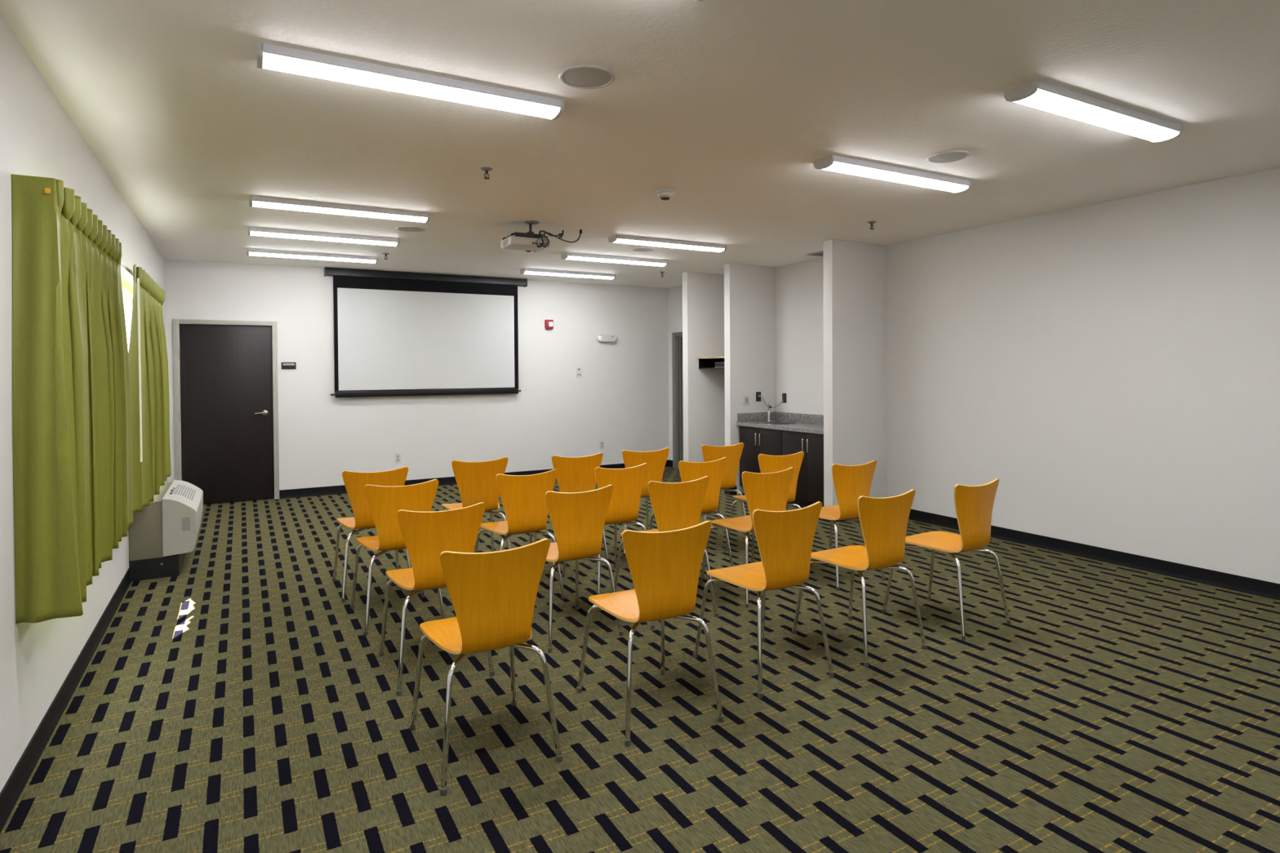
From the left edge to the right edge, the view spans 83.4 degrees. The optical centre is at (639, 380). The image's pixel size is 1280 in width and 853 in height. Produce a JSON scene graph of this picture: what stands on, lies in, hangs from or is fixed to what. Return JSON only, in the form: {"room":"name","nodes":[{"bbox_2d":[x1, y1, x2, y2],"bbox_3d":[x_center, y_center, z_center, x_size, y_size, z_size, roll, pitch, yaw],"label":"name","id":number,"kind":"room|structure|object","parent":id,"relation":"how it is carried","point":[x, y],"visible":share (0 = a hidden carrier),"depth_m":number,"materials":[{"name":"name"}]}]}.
{"room":"conference room","nodes":[
{"label":"conference room","id":0,"kind":"room"},
{"bbox_2d":[0,12,168,792],"bbox_3d":[-2.414,0.092,2.673,0.200,2.740,12.218,-1,1,-29],"label":"wall","id":1,"kind":"structure","parent":0,"point":[38,137],"depth_m":2.77,"materials":[{"name":"white paint"}]},
{"bbox_2d":[0,568,131,833],"bbox_3d":[-2.312,1.409,2.744,0.014,0.102,11.818,-1,1,-29],"label":"baseboard","id":2,"kind":"structure","parent":1,"relation":"attached to","point":[15,785],"depth_m":3.01,"materials":[{"name":"black rubber"}]},
{"bbox_2d":[120,261,133,277],"bbox_3d":[-3.220,-0.723,4.386,0.078,0.030,4.050,-1,1,-29],"label":"curtain rod","id":3,"kind":"object","parent":1,"relation":"attached to","point":[123,266],"visible":0.12,"depth_m":4.64,"materials":[{"name":"white metal"}]},
{"bbox_2d":[10,173,133,623],"bbox_3d":[-2.602,0.055,3.416,0.198,1.616,1.928,-1,1,-29],"label":"curtain","id":4,"kind":"object","parent":3,"relation":"hanging from","point":[72,422],"visible":1,"depth_m":2.64,"materials":[{"name":"green fabric"}]},
{"bbox_2d":[128,263,171,513],"bbox_3d":[-3.624,0.037,5.320,0.171,1.601,2.270,-1,1,-32],"label":"curtain","id":5,"kind":"object","parent":3,"relation":"hanging from","point":[148,353],"visible":0.98,"depth_m":4.97,"materials":[{"name":"green fabric"}]},
{"bbox_2d":[122,291,133,351],"bbox_3d":[-3.860,-0.054,5.393,0.113,1.208,1.260,-1,1,-29],"label":"window","id":6,"kind":"structure","parent":1,"relation":"in","point":[127,300],"depth_m":5.86,"materials":[{"name":"white glass"}]},
{"bbox_2d":[164,258,669,489],"bbox_3d":[-2.340,-0.010,9.591,6.660,2.740,0.200,-1,1,-29],"label":"wall","id":7,"kind":"structure","parent":0,"point":[620,399],"depth_m":9.48,"materials":[{"name":"white paint"}]},
{"bbox_2d":[173,319,279,504],"bbox_3d":[-4.726,0.355,8.233,1.024,2.082,0.260,-1,1,-29],"label":"door","id":8,"kind":"structure","parent":7,"relation":"in","point":[226,385],"depth_m":8.18,"materials":[{"name":"brown wood"}]},
{"bbox_2d":[281,362,296,368],"bbox_3d":[-4.142,-0.176,8.466,0.156,0.082,0.010,-1,1,-29],"label":"room sign","id":9,"kind":"object","parent":7,"relation":"attached to","point":[284,365],"visible":1,"depth_m":8.46,"materials":[{"name":"black plastic"}]},
{"bbox_2d":[395,453,400,462],"bbox_3d":[-3.062,0.981,9.080,0.072,0.116,0.009,-1,1,-29],"label":"wall outlet","id":10,"kind":"object","parent":7,"relation":"attached to","point":[397,456],"visible":1,"depth_m":9.08,"materials":[{"name":"white plastic"}]},
{"bbox_2d":[324,266,527,397],"bbox_3d":[-2.665,-0.590,9.225,2.541,1.560,0.112,-1,1,-29],"label":"projection screen","id":11,"kind":"object","parent":7,"relation":"attached to","point":[396,333],"visible":1,"depth_m":9.16,"materials":[{"name":"white fabric"}]},
{"bbox_2d":[279,459,669,498],"bbox_3d":[-1.889,1.305,9.734,5.368,0.102,0.014,-1,1,-29],"label":"baseboard","id":12,"kind":"structure","parent":7,"relation":"attached to","point":[334,490],"depth_m":8.77,"materials":[{"name":"black rubber"}]},
{"bbox_2d":[544,319,553,328],"bbox_3d":[-1.266,-0.788,10.030,0.112,0.128,0.062,-1,1,-29],"label":"fire alarm strobe","id":13,"kind":"object","parent":7,"relation":"attached to","point":[548,323],"visible":1,"depth_m":10.01,"materials":[{"name":"red plastic"}]},
{"bbox_2d":[576,368,582,377],"bbox_3d":[-0.869,-0.114,10.285,0.084,0.140,0.016,-1,1,-29],"label":"wall control","id":14,"kind":"object","parent":7,"relation":"attached to","point":[579,371],"visible":1,"depth_m":10.28,"materials":[{"name":"grey plastic"}]},
{"bbox_2d":[600,440,604,448],"bbox_3d":[-0.552,0.936,10.477,0.072,0.116,0.009,-1,1,-29],"label":"wall outlet","id":15,"kind":"object","parent":7,"relation":"attached to","point":[602,442],"visible":1,"depth_m":10.47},
{"bbox_2d":[597,334,617,342],"bbox_3d":[-0.472,-0.620,10.467,0.329,0.100,0.074,-1,1,-29],"label":"emergency light","id":16,"kind":"object","parent":7,"relation":"attached to","point":[603,338],"visible":1,"depth_m":10.44,"materials":[{"name":"grey plastic"}]},
{"bbox_2d":[0,466,1279,852],"bbox_3d":[0.718,1.475,4.546,7.660,0.120,12.418,-1,1,-29],"label":"floor","id":17,"kind":"structure","parent":0,"point":[233,702],"depth_m":3.06,"materials":[{"name":"carpet"}]},
{"bbox_2d":[128,480,203,581],"bbox_3d":[-3.718,1.141,5.676,0.413,0.571,1.071,-1,1,-29],"label":"air conditioner","id":18,"kind":"object","parent":17,"relation":"on","point":[161,535],"visible":0.97,"depth_m":5.22,"materials":[{"name":"beige plastic"}]},
{"bbox_2d":[173,484,195,500],"bbox_3d":[-3.641,0.892,5.743,0.125,0.071,0.500,-1,1,-29],"label":"grille","id":19,"kind":"object","parent":18,"relation":"attached to","point":[185,491],"depth_m":5.73,"materials":[{"name":"grey plastic"}]},
{"bbox_2d":[332,466,414,602],"bbox_3d":[-1.857,1.004,4.969,0.462,0.842,0.549,-1,1,-29],"label":"chair","id":20,"kind":"object","parent":17,"relation":"on","point":[355,482],"visible":0.59,"depth_m":4.75,"materials":[{"name":"orange wood"}]},
{"bbox_2d":[350,479,445,635],"bbox_3d":[-1.489,1.010,4.382,0.462,0.842,0.549,-1,1,-30],"label":"chair","id":21,"kind":"object","parent":17,"relation":"on","point":[384,503],"visible":0.76,"depth_m":4.17,"materials":[{"name":"orange wood"}]},
{"bbox_2d":[378,502,494,696],"bbox_3d":[-1.040,1.018,3.624,0.462,0.842,0.549,-1,1,-28],"label":"chair","id":22,"kind":"object","parent":17,"relation":"on","point":[425,535],"visible":0.75,"depth_m":3.42,"materials":[{"name":"orange wood"}]},
{"bbox_2d":[441,457,511,551],"bbox_3d":[-1.268,0.993,5.476,0.462,0.842,0.549,-1,1,-27],"label":"chair","id":23,"kind":"object","parent":17,"relation":"on","point":[477,482],"visible":0.73,"depth_m":5.29,"materials":[{"name":"orange wood"}]},
{"bbox_2d":[409,538,562,795],"bbox_3d":[-0.628,1.027,2.849,0.462,0.842,0.549,-1,1,-29],"label":"chair","id":24,"kind":"object","parent":17,"relation":"on","point":[493,594],"visible":1,"depth_m":2.67,"materials":[{"name":"orange wood"}]},
{"bbox_2d":[475,469,564,599],"bbox_3d":[-0.825,1.000,4.779,0.462,0.842,0.549,-1,1,-31],"label":"chair","id":25,"kind":"object","parent":17,"relation":"on","point":[523,500],"visible":0.93,"depth_m":4.60,"materials":[{"name":"orange wood"}]},
{"bbox_2d":[533,452,608,566],"bbox_3d":[-0.564,0.985,5.735,0.462,0.842,0.549,-1,1,-25],"label":"chair","id":26,"kind":"object","parent":17,"relation":"on","point":[575,474],"visible":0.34,"depth_m":5.53,"materials":[{"name":"orange wood"}]},
{"bbox_2d":[545,484,622,653],"bbox_3d":[-0.435,1.007,4.121,0.462,0.842,0.549,-1,1,-33],"label":"chair","id":27,"kind":"object","parent":17,"relation":"on","point":[578,519],"visible":0.88,"depth_m":3.93,"materials":[{"name":"orange wood"}]},
{"bbox_2d":[561,462,648,595],"bbox_3d":[-0.230,0.992,5.057,0.462,0.842,0.549,-1,1,-32],"label":"chair","id":28,"kind":"object","parent":17,"relation":"on","point":[627,482],"visible":0.66,"depth_m":4.88,"materials":[{"name":"orange wood"}]},
{"bbox_2d":[601,447,669,555],"bbox_3d":[-0.029,0.976,6.067,0.462,0.842,0.549,-1,1,-23],"label":"chair","id":29,"kind":"object","parent":17,"relation":"on","point":[655,460],"visible":0.42,"depth_m":5.88,"materials":[{"name":"orange wood"}]},
{"bbox_2d":[576,520,724,746],"bbox_3d":[0.029,1.018,3.169,0.462,0.842,0.549,-1,1,-26],"label":"chair","id":30,"kind":"object","parent":17,"relation":"on","point":[664,566],"visible":1,"depth_m":2.98,"materials":[{"name":"orange wood"}]},
{"bbox_2d":[613,475,718,629],"bbox_3d":[0.142,0.999,4.447,0.462,0.842,0.549,-1,1,-27],"label":"chair","id":31,"kind":"object","parent":17,"relation":"on","point":[675,505],"visible":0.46,"depth_m":4.25,"materials":[{"name":"orange wood"}]},
{"bbox_2d":[648,457,733,566],"bbox_3d":[0.360,0.984,5.370,0.462,0.842,0.549,-1,1,-29],"label":"chair","id":32,"kind":"object","parent":17,"relation":"on","point":[689,471],"visible":0.44,"depth_m":5.21,"materials":[{"name":"orange wood"}]},
{"bbox_2d":[701,442,750,538],"bbox_3d":[0.644,0.966,6.441,0.462,0.842,0.549,-1,1,-24],"label":"chair","id":33,"kind":"object","parent":17,"relation":"on","point":[733,453],"visible":0.44,"depth_m":6.26,"materials":[{"name":"orange wood"}]},
{"bbox_2d":[699,466,803,608],"bbox_3d":[0.735,0.990,4.813,0.462,0.842,0.549,-1,1,-28],"label":"chair","id":34,"kind":"object","parent":17,"relation":"on","point":[768,491],"visible":0.77,"depth_m":4.63,"materials":[{"name":"orange wood"}]},
{"bbox_2d":[739,426,783,494],"bbox_3d":[1.607,0.942,8.312,0.627,0.823,0.760,-1,1,-29],"label":"base cabinet","id":35,"kind":"object","parent":17,"relation":"on","point":[756,441],"visible":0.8,"depth_m":8.23,"materials":[{"name":"brown wood"}]},
{"bbox_2d":[693,501,834,698],"bbox_3d":[0.604,1.008,3.579,0.462,0.842,0.549,-1,1,-29],"label":"chair","id":36,"kind":"object","parent":17,"relation":"on","point":[784,539],"visible":1,"depth_m":3.40,"materials":[{"name":"orange wood"}]},
{"bbox_2d":[724,451,811,561],"bbox_3d":[1.016,0.974,5.745,0.462,0.842,0.549,-1,1,-24],"label":"chair","id":37,"kind":"object","parent":17,"relation":"on","point":[767,464],"visible":0.46,"depth_m":5.58,"materials":[{"name":"orange wood"}]},
{"bbox_2d":[782,430,823,507],"bbox_3d":[1.988,0.950,7.628,0.627,0.823,0.798,-1,1,-29],"label":"base cabinet","id":38,"kind":"object","parent":17,"relation":"on","point":[810,484],"visible":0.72,"depth_m":7.48,"materials":[{"name":"brown wood"}]},
{"bbox_2d":[735,411,823,434],"bbox_3d":[1.797,0.464,7.973,0.614,0.140,1.600,-1,1,-29],"label":"countertop","id":39,"kind":"structure","parent":38,"relation":"on","point":[804,423],"depth_m":8.33,"materials":[{"name":"stone"}]},
{"bbox_2d":[766,401,772,422],"bbox_3d":[1.536,0.367,8.536,0.064,0.244,0.220,0,1,12],"label":"faucet","id":40,"kind":"object","parent":39,"relation":"on","point":[769,402],"visible":1,"depth_m":8.54,"materials":[{"name":"silver metal"}]},
{"bbox_2d":[763,422,795,424],"bbox_3d":[1.614,0.573,8.321,0.337,0.154,0.357,-1,1,-29],"label":"bar sink","id":41,"kind":"object","parent":39,"relation":"in","point":[772,423],"visible":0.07,"depth_m":8.50,"materials":[{"name":"metal"}]},
{"bbox_2d":[818,460,885,591],"bbox_3d":[1.387,0.981,5.147,0.462,0.842,0.549,-1,1,-29],"label":"chair","id":42,"kind":"object","parent":17,"relation":"on","point":[851,482],"visible":0.71,"depth_m":4.94,"materials":[{"name":"orange wood"}]},
{"bbox_2d":[791,488,927,666],"bbox_3d":[1.185,1.000,3.912,0.462,0.842,0.549,-1,1,-30],"label":"chair","id":43,"kind":"object","parent":17,"relation":"on","point":[883,521],"visible":0.98,"depth_m":3.74,"materials":[{"name":"orange wood"}]},
{"bbox_2d":[882,478,1010,639],"bbox_3d":[1.810,0.991,4.259,0.462,0.842,0.549,-1,1,-33],"label":"chair","id":44,"kind":"object","parent":17,"relation":"on","point":[974,504],"visible":0.93,"depth_m":4.10,"materials":[{"name":"orange wood"}]},
{"bbox_2d":[0,0,1279,288],"bbox_3d":[0.486,-1.380,4.271,6.860,0.120,12.218,-1,1,-29],"label":"ceiling","id":45,"kind":"structure","parent":0,"point":[730,107],"depth_m":3.55,"materials":[{"name":"paint"}]},
{"bbox_2d":[246,248,377,263],"bbox_3d":[-3.451,-1.314,7.610,1.255,0.059,0.152,-1,1,-29],"label":"ceiling light","id":46,"kind":"object","parent":45,"relation":"attached to","point":[260,252],"visible":1,"depth_m":7.54,"materials":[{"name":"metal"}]},
{"bbox_2d":[248,252,376,262],"bbox_3d":[-3.451,-1.298,7.610,1.219,0.021,0.132,-1,1,-29],"label":"diffuser","id":47,"kind":"object","parent":46,"relation":"attached to","point":[286,255],"depth_m":7.58,"materials":[{"name":"white plastic"}]},
{"bbox_2d":[248,226,399,246],"bbox_3d":[-2.856,-1.302,6.539,1.255,0.059,0.152,-1,1,-29],"label":"ceiling light","id":48,"kind":"object","parent":45,"relation":"attached to","point":[255,231],"visible":1,"depth_m":6.47,"materials":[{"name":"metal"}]},
{"bbox_2d":[249,195,430,222],"bbox_3d":[-2.250,-1.290,5.452,1.255,0.059,0.152,-1,1,-29],"label":"ceiling light","id":49,"kind":"object","parent":45,"relation":"attached to","point":[255,201],"visible":1,"depth_m":5.38,"materials":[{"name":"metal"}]},
{"bbox_2d":[382,253,389,259],"bbox_3d":[-2.693,-1.317,7.608,0.072,0.062,0.072,-1,1,-29],"label":"sprinkler head","id":50,"kind":"object","parent":45,"relation":"attached to","point":[385,254],"visible":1,"depth_m":7.60},
{"bbox_2d":[257,41,564,119],"bbox_3d":[-0.936,-1.264,3.091,1.255,0.059,0.152,-1,1,-29],"label":"ceiling light","id":51,"kind":"object","parent":45,"relation":"attached to","point":[269,56],"visible":1,"depth_m":3.00,"materials":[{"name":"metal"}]},
{"bbox_2d":[396,226,425,231],"bbox_3d":[-2.007,-1.330,6.296,0.240,0.007,0.240,-1,1,-29],"label":"ceiling speaker","id":52,"kind":"object","parent":45,"relation":"attached to","point":[407,228],"visible":1,"depth_m":6.28,"materials":[{"name":"white plastic"}]},
{"bbox_2d":[480,167,492,179],"bbox_3d":[-0.950,-1.282,4.447,0.072,0.062,0.072,-1,1,-29],"label":"sprinkler head","id":53,"kind":"object","parent":45,"relation":"attached to","point":[486,170],"visible":1,"depth_m":4.44},
{"bbox_2d":[502,220,547,239],"bbox_3d":[-0.970,-1.266,6.099,0.325,0.142,0.280,-1,1,-29],"label":"mount","id":54,"kind":"object","parent":45,"relation":"attached to","point":[528,234],"visible":0.69,"depth_m":6.01,"materials":[{"name":"black metal"}]},
{"bbox_2d":[500,235,549,252],"bbox_3d":[-0.985,-1.161,6.128,0.350,0.079,0.297,-1,1,-29],"label":"projector","id":55,"kind":"object","parent":54,"relation":"attached to","point":[513,242],"visible":0.98,"depth_m":6.03,"materials":[{"name":"white plastic"}]},
{"bbox_2d":[502,239,508,246],"bbox_3d":[-1.128,-1.158,6.029,0.004,0.045,0.124,-1,1,-29],"label":"vent","id":56,"kind":"object","parent":55,"relation":"attached to","point":[505,242],"depth_m":6.02,"materials":[{"name":"white plastic"}]},
{"bbox_2d":[534,232,550,246],"bbox_3d":[-0.815,-1.184,6.009,0.055,0.123,0.134,0,1,38],"label":"cable","id":57,"kind":"object","parent":55,"relation":"attached to","point":[543,237],"visible":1,"depth_m":6.01,"materials":[{"name":"grey plastic"}]},
{"bbox_2d":[536,230,564,247],"bbox_3d":[-0.752,-1.218,6.156,0.071,0.211,0.391,0,1,30],"label":"power cord","id":58,"kind":"object","parent":55,"relation":"attached to","point":[560,235],"visible":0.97,"depth_m":6.05,"materials":[{"name":"black plastic"}]},
{"bbox_2d":[542,229,582,247],"bbox_3d":[-0.664,-1.230,6.207,0.066,0.218,0.480,0,1,37],"label":"cable","id":59,"kind":"object","parent":45,"relation":"hanging from","point":[580,230],"visible":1,"depth_m":6.20,"materials":[{"name":"black plastic"}]},
{"bbox_2d":[520,268,615,279],"bbox_3d":[-0.902,-1.353,9.137,1.255,0.059,0.152,-1,1,-29],"label":"ceiling light","id":60,"kind":"object","parent":45,"relation":"attached to","point":[526,271],"visible":1,"depth_m":9.06,"materials":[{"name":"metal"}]},
{"bbox_2d":[558,64,614,88],"bbox_3d":[-0.226,-1.294,3.064,0.240,0.007,0.240,-1,1,-29],"label":"ceiling speaker","id":61,"kind":"object","parent":45,"relation":"attached to","point":[582,76],"visible":1,"depth_m":3.05,"materials":[{"name":"white plastic"}]},
{"bbox_2d":[562,67,611,87],"bbox_3d":[-0.226,-1.294,3.064,0.207,0.006,0.207,-1,1,-29],"label":"grille","id":62,"kind":"object","parent":61,"relation":"attached to","point":[571,77],"depth_m":3.06,"materials":[{"name":"plastic"}]},
{"bbox_2d":[560,252,667,266],"bbox_3d":[-0.265,-1.340,7.992,1.255,0.059,0.152,-1,1,-29],"label":"ceiling light","id":63,"kind":"object","parent":45,"relation":"attached to","point":[567,255],"visible":1,"depth_m":7.91,"materials":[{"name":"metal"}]},
{"bbox_2d":[565,256,666,266],"bbox_3d":[-0.265,-1.324,7.992,1.219,0.021,0.132,-1,1,-29],"label":"diffuser","id":64,"kind":"object","parent":63,"relation":"attached to","point":[600,259],"depth_m":7.97,"materials":[{"name":"white plastic"}]},
{"bbox_2d":[631,247,654,251],"bbox_3d":[0.037,-1.360,7.445,0.240,0.007,0.240,-1,1,-29],"label":"ceiling speaker","id":65,"kind":"object","parent":45,"relation":"attached to","point":[637,249],"visible":1,"depth_m":7.42,"materials":[{"name":"white plastic"}]},
{"bbox_2d":[633,248,653,251],"bbox_3d":[0.037,-1.360,7.445,0.207,0.006,0.207,-1,1,-29],"label":"grille","id":66,"kind":"object","parent":65,"relation":"attached to","point":[634,249],"depth_m":7.43,"materials":[{"name":"plastic"}]},
{"bbox_2d":[655,189,675,199],"bbox_3d":[0.178,-1.301,5.046,0.140,0.057,0.140,-1,1,-29],"label":"smoke detector","id":67,"kind":"object","parent":45,"relation":"attached to","point":[664,194],"visible":1,"depth_m":5.01,"materials":[{"name":"white plastic"}]},
{"bbox_2d":[608,234,726,252],"bbox_3d":[0.287,-1.329,7.000,1.255,0.059,0.152,-1,1,-29],"label":"ceiling light","id":68,"kind":"object","parent":45,"relation":"attached to","point":[617,238],"visible":1,"depth_m":6.92,"materials":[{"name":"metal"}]},
{"bbox_2d":[806,250,822,256],"bbox_3d":[1.983,-1.375,7.772,0.240,0.012,0.240,-1,1,-29],"label":"ceiling vent","id":69,"kind":"object","parent":45,"relation":"in","point":[818,253],"visible":0.5,"depth_m":7.79,"materials":[{"name":"grey plastic"}]},
{"bbox_2d":[867,221,875,229],"bbox_3d":[1.983,-1.326,6.136,0.072,0.062,0.072,-1,1,-29],"label":"sprinkler head","id":70,"kind":"object","parent":45,"relation":"attached to","point":[868,222],"visible":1,"depth_m":6.13},
{"bbox_2d":[813,154,971,192],"bbox_3d":[1.637,-1.302,4.573,1.255,0.059,0.152,-1,1,-29],"label":"ceiling light","id":71,"kind":"object","parent":45,"relation":"attached to","point":[832,162],"visible":1,"depth_m":4.48,"materials":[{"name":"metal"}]},
{"bbox_2d":[926,150,970,163],"bbox_3d":[1.825,-1.325,4.252,0.240,0.007,0.240,-1,1,-29],"label":"ceiling speaker","id":72,"kind":"object","parent":45,"relation":"attached to","point":[950,156],"visible":1,"depth_m":4.24,"materials":[{"name":"white plastic"}]},
{"bbox_2d":[1004,79,1182,142],"bbox_3d":[2.238,-1.290,3.495,1.255,0.059,0.152,-1,1,-29],"label":"ceiling light","id":73,"kind":"object","parent":45,"relation":"attached to","point":[1037,94],"visible":1,"depth_m":3.39,"materials":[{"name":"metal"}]},
{"bbox_2d":[682,271,724,462],"bbox_3d":[0.908,-0.028,9.428,0.742,2.740,0.122,-1,1,-29],"label":"wall","id":74,"kind":"structure","parent":0,"point":[703,293],"depth_m":9.30,"materials":[{"name":"white paint"}]},
{"bbox_2d":[697,356,724,368],"bbox_3d":[1.177,-0.225,9.087,0.597,0.149,0.727,-1,1,-29],"label":"wall shelf","id":75,"kind":"object","parent":74,"relation":"attached to","point":[708,362],"visible":0.24,"depth_m":9.30,"materials":[{"name":"brown wood"}]},
{"bbox_2d":[715,361,724,367],"bbox_3d":[1.144,-0.198,8.978,0.244,0.070,0.380,-1,1,-29],"label":"media box","id":76,"kind":"object","parent":75,"relation":"on","point":[717,364],"visible":0.37,"depth_m":8.98,"materials":[{"name":"grey plastic"}]},
{"bbox_2d":[724,262,776,493],"bbox_3d":[1.342,-0.020,8.697,0.695,2.740,0.114,-1,1,-29],"label":"wall","id":77,"kind":"structure","parent":0,"point":[749,291],"depth_m":8.60,"materials":[{"name":"white paint"}]},
{"bbox_2d":[743,395,749,405],"bbox_3d":[1.277,0.237,8.593,0.072,0.116,0.010,-1,1,-29],"label":"light switch","id":78,"kind":"object","parent":77,"relation":"attached to","point":[746,402],"visible":1,"depth_m":8.59,"materials":[{"name":"white plastic"}]},
{"bbox_2d":[755,391,760,401],"bbox_3d":[1.442,0.194,8.672,0.072,0.116,0.032,-1,1,-29],"label":"wall outlet","id":79,"kind":"object","parent":77,"relation":"attached to","point":[757,393],"visible":1,"depth_m":8.67,"materials":[{"name":"black plastic"}]},
{"bbox_2d":[822,239,886,506],"bbox_3d":[2.158,-0.003,7.182,0.742,2.740,0.122,-1,1,-29],"label":"wall","id":80,"kind":"structure","parent":0,"point":[855,273],"depth_m":7.09,"materials":[{"name":"white paint"}]},
{"bbox_2d":[668,167,1279,583],"bbox_3d":[3.453,0.008,5.824,0.200,2.740,12.018,-1,1,-29],"label":"wall","id":81,"kind":"structure","parent":0,"point":[1114,365],"depth_m":5.51,"materials":[{"name":"white paint"}]},
{"bbox_2d":[671,331,683,468],"bbox_3d":[0.857,0.302,10.477,0.220,2.050,1.100,-1,1,-29],"label":"door","id":82,"kind":"structure","parent":81,"relation":"in","point":[677,337],"depth_m":10.84,"materials":[{"name":"grey metal"}]},
{"bbox_2d":[737,411,823,424],"bbox_3d":[1.806,0.444,7.978,0.594,0.102,1.600,-1,1,-29],"label":"backsplash","id":83,"kind":"structure","parent":81,"relation":"attached to","point":[775,415],"depth_m":8.56,"materials":[{"name":"stone"}]},
{"bbox_2d":[782,393,786,403],"bbox_3d":[1.746,0.210,8.682,0.009,0.116,0.072,-1,1,-29],"label":"wall outlet","id":84,"kind":"object","parent":81,"relation":"attached to","point":[784,395],"visible":1,"depth_m":8.68,"materials":[{"name":"black plastic"}]},
{"bbox_2d":[669,459,1279,600],"bbox_3d":[2.996,1.332,5.698,0.756,0.102,11.818,-1,1,-29],"label":"baseboard","id":85,"kind":"structure","parent":81,"relation":"attached to","point":[1268,589],"depth_m":5.35,"materials":[{"name":"black rubber"}]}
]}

